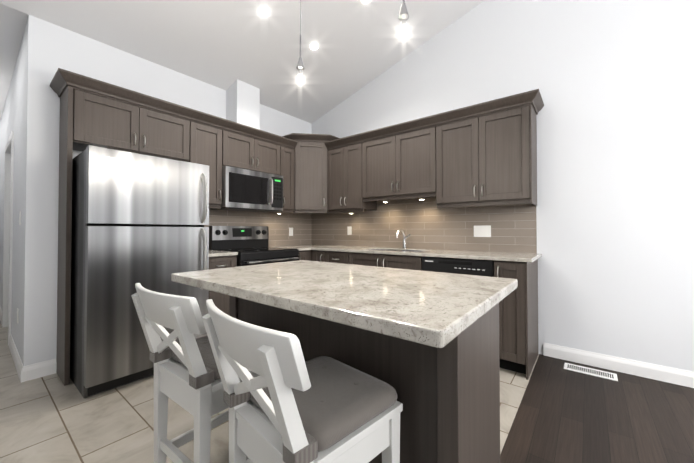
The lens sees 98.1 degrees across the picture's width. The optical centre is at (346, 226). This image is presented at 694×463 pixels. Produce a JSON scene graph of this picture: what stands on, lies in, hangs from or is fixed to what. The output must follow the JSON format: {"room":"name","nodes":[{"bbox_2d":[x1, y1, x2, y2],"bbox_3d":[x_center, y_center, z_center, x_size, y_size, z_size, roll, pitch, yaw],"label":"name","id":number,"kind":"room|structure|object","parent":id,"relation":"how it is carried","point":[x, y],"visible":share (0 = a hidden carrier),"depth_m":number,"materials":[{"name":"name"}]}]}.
{"room":"kitchen","nodes":[
{"label":"kitchen","id":0,"kind":"room"},
{"bbox_2d":[0,23,26,360],"bbox_3d":[-5.239,-0.220,4.602,7.080,2.820,0.120,-1,-1,39],"label":"wall","id":1,"kind":"structure","parent":0,"point":[13,115],"depth_m":2.73,"materials":[{"name":"white paint"}]},
{"bbox_2d":[2,131,13,345],"bbox_3d":[-3.643,0.118,3.310,0.960,2.110,0.136,-1,-1,39],"label":"door frame","id":2,"kind":"structure","parent":1,"relation":"attached to","point":[7,235],"depth_m":3.52,"materials":[{"name":"white wood"}]},
{"bbox_2d":[9,334,31,382],"bbox_3d":[-2.850,1.107,2.605,1.144,0.112,0.044,-1,-1,39],"label":"baseboard","id":3,"kind":"structure","parent":1,"relation":"attached to","point":[24,372],"depth_m":2.33,"materials":[{"name":"white wood"}]},
{"bbox_2d":[22,15,311,365],"bbox_3d":[-1.485,-0.234,3.531,0.120,2.820,3.140,-1,-1,39],"label":"wall","id":4,"kind":"structure","parent":0,"point":[51,48],"depth_m":2.37,"materials":[{"name":"white paint"}]},
{"bbox_2d":[62,72,193,162],"bbox_3d":[-1.896,-0.871,2.664,0.326,0.490,0.836,-1,-1,39],"label":"upper cabinet","id":5,"kind":"object","parent":4,"relation":"attached to","point":[111,116],"depth_m":2.47,"materials":[{"name":"brown wood"}]},
{"bbox_2d":[194,112,225,207],"bbox_3d":[-1.530,-0.664,3.117,0.326,0.890,0.329,-1,-1,39],"label":"upper cabinet","id":6,"kind":"object","parent":4,"relation":"attached to","point":[209,131],"depth_m":3.06,"materials":[{"name":"brown wood"}]},
{"bbox_2d":[226,120,281,175],"bbox_3d":[-1.190,-0.866,3.546,0.326,0.475,0.758,-1,-1,39],"label":"upper cabinet","id":7,"kind":"object","parent":4,"relation":"attached to","point":[253,149],"depth_m":3.42,"materials":[{"name":"brown wood"}]},
{"bbox_2d":[209,166,282,212],"bbox_3d":[-1.142,-0.404,3.501,0.433,0.438,0.752,-1,-1,39],"label":"microwave","id":8,"kind":"object","parent":7,"relation":"attached to","point":[248,190],"visible":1,"depth_m":3.34,"materials":[{"name":"silver metal"}]},
{"bbox_2d":[204,209,310,245],"bbox_3d":[-1.154,0.057,3.838,0.008,0.526,1.945,-1,-1,39],"label":"backsplash","id":9,"kind":"structure","parent":4,"relation":"attached to","point":[279,225],"depth_m":4.07,"materials":[{"name":"beige tile"}]},
{"bbox_2d":[289,228,292,235],"bbox_3d":[-0.794,0.076,4.276,0.006,0.117,0.072,-1,-1,39],"label":"electrical outlet","id":10,"kind":"object","parent":9,"relation":"attached to","point":[290,231],"visible":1,"depth_m":4.27,"materials":[{"name":"white plastic"}]},
{"bbox_2d":[282,136,293,211],"bbox_3d":[-0.841,-0.653,3.929,0.387,0.890,0.277,-1,-1,39],"label":"upper cabinet","id":11,"kind":"object","parent":4,"relation":"attached to","point":[287,141],"depth_m":3.84,"materials":[{"name":"brown wood"}]},
{"bbox_2d":[0,0,483,123],"bbox_3d":[-1.985,-2.956,1.407,16.200,2.665,7.140,-1,-1,39],"label":"ceiling","id":12,"kind":"structure","parent":0,"point":[224,44],"depth_m":2.97,"materials":[{"name":"white paint"}]},
{"bbox_2d":[257,5,270,17],"bbox_3d":[-0.739,-1.907,2.676,0.121,0.040,0.124,-1,-1,39],"label":"recessed light","id":13,"kind":"object","parent":12,"relation":"in","point":[263,11],"visible":1,"depth_m":2.67,"materials":[{"name":"white"}]},
{"bbox_2d":[296,0,304,83],"bbox_3d":[-0.236,-1.482,1.537,0.100,1.515,0.100,-1,-1,39],"label":"pendant light","id":14,"kind":"object","parent":12,"relation":"hanging from","point":[300,68],"visible":1,"depth_m":1.52,"materials":[{"name":"grey metal"}]},
{"bbox_2d":[308,41,319,50],"bbox_3d":[-0.346,-1.901,3.167,0.121,0.040,0.124,-1,-1,39],"label":"recessed light","id":15,"kind":"object","parent":12,"relation":"in","point":[313,45],"visible":1,"depth_m":3.16,"materials":[{"name":"white"}]},
{"bbox_2d":[360,0,371,4],"bbox_3d":[0.176,-2.094,2.765,0.121,0.040,0.124,-1,-1,39],"label":"recessed light","id":16,"kind":"object","parent":12,"relation":"in","point":[364,2],"visible":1,"depth_m":2.79,"materials":[{"name":"white"}]},
{"bbox_2d":[398,0,408,37],"bbox_3d":[0.219,-1.570,1.173,0.100,1.681,0.100,-1,-1,39],"label":"pendant light","id":17,"kind":"object","parent":12,"relation":"hanging from","point":[403,17],"visible":1,"depth_m":1.15,"materials":[{"name":"white glass"}]},
{"bbox_2d":[226,79,259,129],"bbox_3d":[-1.236,-1.252,3.576,0.230,0.856,0.300,-1,-1,39],"label":"column","id":18,"kind":"structure","parent":0,"point":[242,102],"depth_m":3.48,"materials":[{"name":"white paint"}]},
{"bbox_2d":[0,321,538,462],"bbox_3d":[-4.391,1.201,3.186,10.150,0.060,7.000,-1,-1,39],"label":"floor","id":19,"kind":"structure","parent":0,"point":[51,418],"depth_m":1.78,"materials":[{"name":"beige tile"}]},
{"bbox_2d":[70,143,208,397],"bbox_3d":[-1.694,0.305,2.487,0.780,1.712,0.810,-1,-1,39],"label":"fridge","id":20,"kind":"object","parent":19,"relation":"on","point":[143,219],"visible":0.88,"depth_m":2.17,"materials":[{"name":"silver metal"}]},
{"bbox_2d":[131,283,259,462],"bbox_3d":[-0.521,0.680,1.176,0.441,0.926,0.464,-1,-1,39],"label":"bar stool","id":21,"kind":"object","parent":19,"relation":"on","point":[187,376],"visible":0.69,"depth_m":1.03,"materials":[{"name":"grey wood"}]},
{"bbox_2d":[208,255,236,314],"bbox_3d":[-1.418,0.726,3.006,0.616,0.884,0.325,-1,-1,39],"label":"base cabinet","id":22,"kind":"object","parent":19,"relation":"on","point":[221,301],"depth_m":2.83,"materials":[{"name":"brown wood"}]},
{"bbox_2d":[209,250,237,256],"bbox_3d":[-1.409,0.267,3.007,0.626,0.030,0.327,-1,-1,39],"label":"countertop","id":23,"kind":"structure","parent":22,"relation":"on","point":[212,253],"depth_m":2.88,"materials":[{"name":"stone"}]},
{"bbox_2d":[209,226,298,266],"bbox_3d":[-1.023,0.584,3.393,0.699,1.180,0.748,-1,-1,39],"label":"stove","id":24,"kind":"object","parent":19,"relation":"on","point":[249,244],"visible":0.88,"depth_m":3.39,"materials":[{"name":"black metal"}]},
{"bbox_2d":[202,299,402,462],"bbox_3d":[-0.124,0.676,0.858,0.458,0.926,0.440,1,-1,-44],"label":"bar stool","id":25,"kind":"object","parent":19,"relation":"on","point":[289,404],"visible":1,"depth_m":0.76,"materials":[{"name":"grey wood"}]},
{"bbox_2d":[299,250,311,260],"bbox_3d":[-0.776,0.737,3.809,0.616,0.884,0.200,-1,-1,39],"label":"base cabinet","id":26,"kind":"object","parent":19,"relation":"on","point":[306,254],"depth_m":3.67,"materials":[{"name":"brown wood"}]},
{"bbox_2d":[268,246,310,250],"bbox_3d":[-0.765,0.278,3.809,0.630,0.030,0.198,-1,-1,39],"label":"countertop","id":27,"kind":"structure","parent":26,"relation":"on","point":[300,248],"depth_m":3.73,"materials":[{"name":"stone"}]},
{"bbox_2d":[312,250,319,260],"bbox_3d":[-0.127,0.738,3.863,0.249,0.884,0.616,-1,-1,39],"label":"base cabinet","id":28,"kind":"object","parent":19,"relation":"on","point":[315,253],"depth_m":3.68,"materials":[{"name":"brown wood"}]},
{"bbox_2d":[320,251,343,263],"bbox_3d":[0.064,0.736,3.710,0.484,0.884,0.616,-1,-1,39],"label":"base cabinet","id":29,"kind":"object","parent":19,"relation":"on","point":[325,256],"depth_m":3.52,"materials":[{"name":"brown wood"}]},
{"bbox_2d":[229,296,499,462],"bbox_3d":[0.025,0.700,1.420,1.180,0.893,0.570,-1,-1,39],"label":"kitchen island","id":30,"kind":"object","parent":19,"relation":"on","point":[448,396],"visible":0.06,"depth_m":0.97,"materials":[{"name":"brown wood"}]},
{"bbox_2d":[171,260,517,347],"bbox_3d":[-0.058,0.233,1.306,1.280,0.036,0.820,-1,-1,39],"label":"island countertop","id":31,"kind":"structure","parent":30,"relation":"on","point":[437,309],"depth_m":0.97,"materials":[{"name":"stone"}]},
{"bbox_2d":[344,252,423,270],"bbox_3d":[0.524,0.731,3.342,0.939,0.884,0.616,-1,-1,39],"label":"base cabinet","id":32,"kind":"object","parent":19,"relation":"on","point":[367,259],"depth_m":3.06,"materials":[{"name":"brown wood"}]},
{"bbox_2d":[422,257,493,276],"bbox_3d":[1.129,0.727,2.850,0.609,0.880,0.616,-1,-1,39],"label":"dishwasher","id":33,"kind":"object","parent":19,"relation":"on","point":[464,266],"visible":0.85,"depth_m":2.59,"materials":[{"name":"black plastic"}]},
{"bbox_2d":[494,259,538,379],"bbox_3d":[1.465,0.720,2.588,0.235,0.884,0.617,-1,-1,39],"label":"base cabinet","id":34,"kind":"object","parent":19,"relation":"on","point":[518,330],"depth_m":2.36,"materials":[{"name":"brown wood"}]},
{"bbox_2d":[289,244,541,262],"bbox_3d":[0.418,0.272,3.418,2.966,0.030,0.630,-1,-1,39],"label":"countertop","id":35,"kind":"structure","parent":34,"relation":"on","point":[505,256],"depth_m":2.88,"materials":[{"name":"stone"}]},
{"bbox_2d":[368,249,421,251],"bbox_3d":[0.537,0.276,3.321,0.705,0.018,0.385,-1,-1,39],"label":"sink","id":36,"kind":"object","parent":35,"relation":"in","point":[397,250],"visible":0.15,"depth_m":3.52,"materials":[{"name":"silver metal"}]},
{"bbox_2d":[396,229,410,248],"bbox_3d":[0.644,0.143,3.457,0.111,0.228,0.223,-1,-1,39],"label":"faucet","id":37,"kind":"object","parent":35,"relation":"on","point":[404,238],"visible":1,"depth_m":3.51,"materials":[{"name":"silver metal"}]},
{"bbox_2d":[311,0,693,371],"bbox_3d":[2.966,-1.647,1.909,9.120,5.600,0.140,-1,-1,39],"label":"wall","id":38,"kind":"structure","parent":0,"point":[612,81],"depth_m":2.51,"materials":[{"name":"white paint"}]},
{"bbox_2d":[285,133,333,212],"bbox_3d":[-0.490,-0.701,4.127,0.689,0.990,0.689,-1,-1,39],"label":"upper cabinet","id":39,"kind":"object","parent":38,"relation":"attached to","point":[309,149],"depth_m":3.93,"materials":[{"name":"brown wood"}]},
{"bbox_2d":[326,132,381,211],"bbox_3d":[0.049,-0.654,3.888,0.670,0.890,0.387,-1,-1,39],"label":"upper cabinet","id":40,"kind":"object","parent":38,"relation":"attached to","point":[345,156],"depth_m":3.76,"materials":[{"name":"brown wood"}]},
{"bbox_2d":[366,117,429,199],"bbox_3d":[0.640,-0.720,3.455,0.918,0.770,0.326,-1,-1,39],"label":"upper cabinet","id":41,"kind":"object","parent":38,"relation":"attached to","point":[396,154],"depth_m":3.31,"materials":[{"name":"brown wood"}]},
{"bbox_2d":[311,197,536,252],"bbox_3d":[0.600,-0.005,3.686,2.931,0.646,0.008,-1,-1,39],"label":"backsplash","id":42,"kind":"structure","parent":38,"relation":"attached to","point":[426,223],"depth_m":3.40,"materials":[{"name":"beige tile"}]},
{"bbox_2d":[347,226,351,234],"bbox_3d":[0.034,0.059,4.128,0.072,0.117,0.006,-1,-1,39],"label":"electrical outlet","id":43,"kind":"object","parent":42,"relation":"attached to","point":[349,230],"visible":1,"depth_m":4.13,"materials":[{"name":"white plastic"}]},
{"bbox_2d":[474,225,490,236],"bbox_3d":[1.373,0.049,3.057,0.164,0.117,0.006,-1,-1,39],"label":"light switch","id":44,"kind":"object","parent":42,"relation":"attached to","point":[483,231],"visible":1,"depth_m":3.05,"materials":[{"name":"white plastic"}]},
{"bbox_2d":[426,92,537,207],"bbox_3d":[1.299,-0.667,2.926,0.893,0.890,0.327,-1,-1,39],"label":"upper cabinet","id":45,"kind":"object","parent":38,"relation":"attached to","point":[483,154],"depth_m":2.75,"materials":[{"name":"brown wood"}]},
{"bbox_2d":[543,342,693,387],"bbox_3d":[4.127,1.083,0.843,6.020,0.112,0.014,-1,-1,39],"label":"baseboard","id":46,"kind":"structure","parent":38,"relation":"attached to","point":[681,377],"depth_m":2.39,"materials":[{"name":"white wood"}]},
{"bbox_2d":[500,354,693,462],"bbox_3d":[1.933,1.131,-1.876,6.050,0.060,7.000,-1,-1,39],"label":"floor","id":47,"kind":"structure","parent":0,"point":[563,415],"depth_m":1.79,"materials":[{"name":"brown wood"}]},
{"bbox_2d":[564,363,617,380],"bbox_3d":[1.939,1.157,2.404,0.330,0.005,0.140,-1,-1,39],"label":"floor vent","id":48,"kind":"object","parent":47,"relation":"in","point":[591,371],"visible":1,"depth_m":2.40,"materials":[{"name":"white metal"}]}
]}

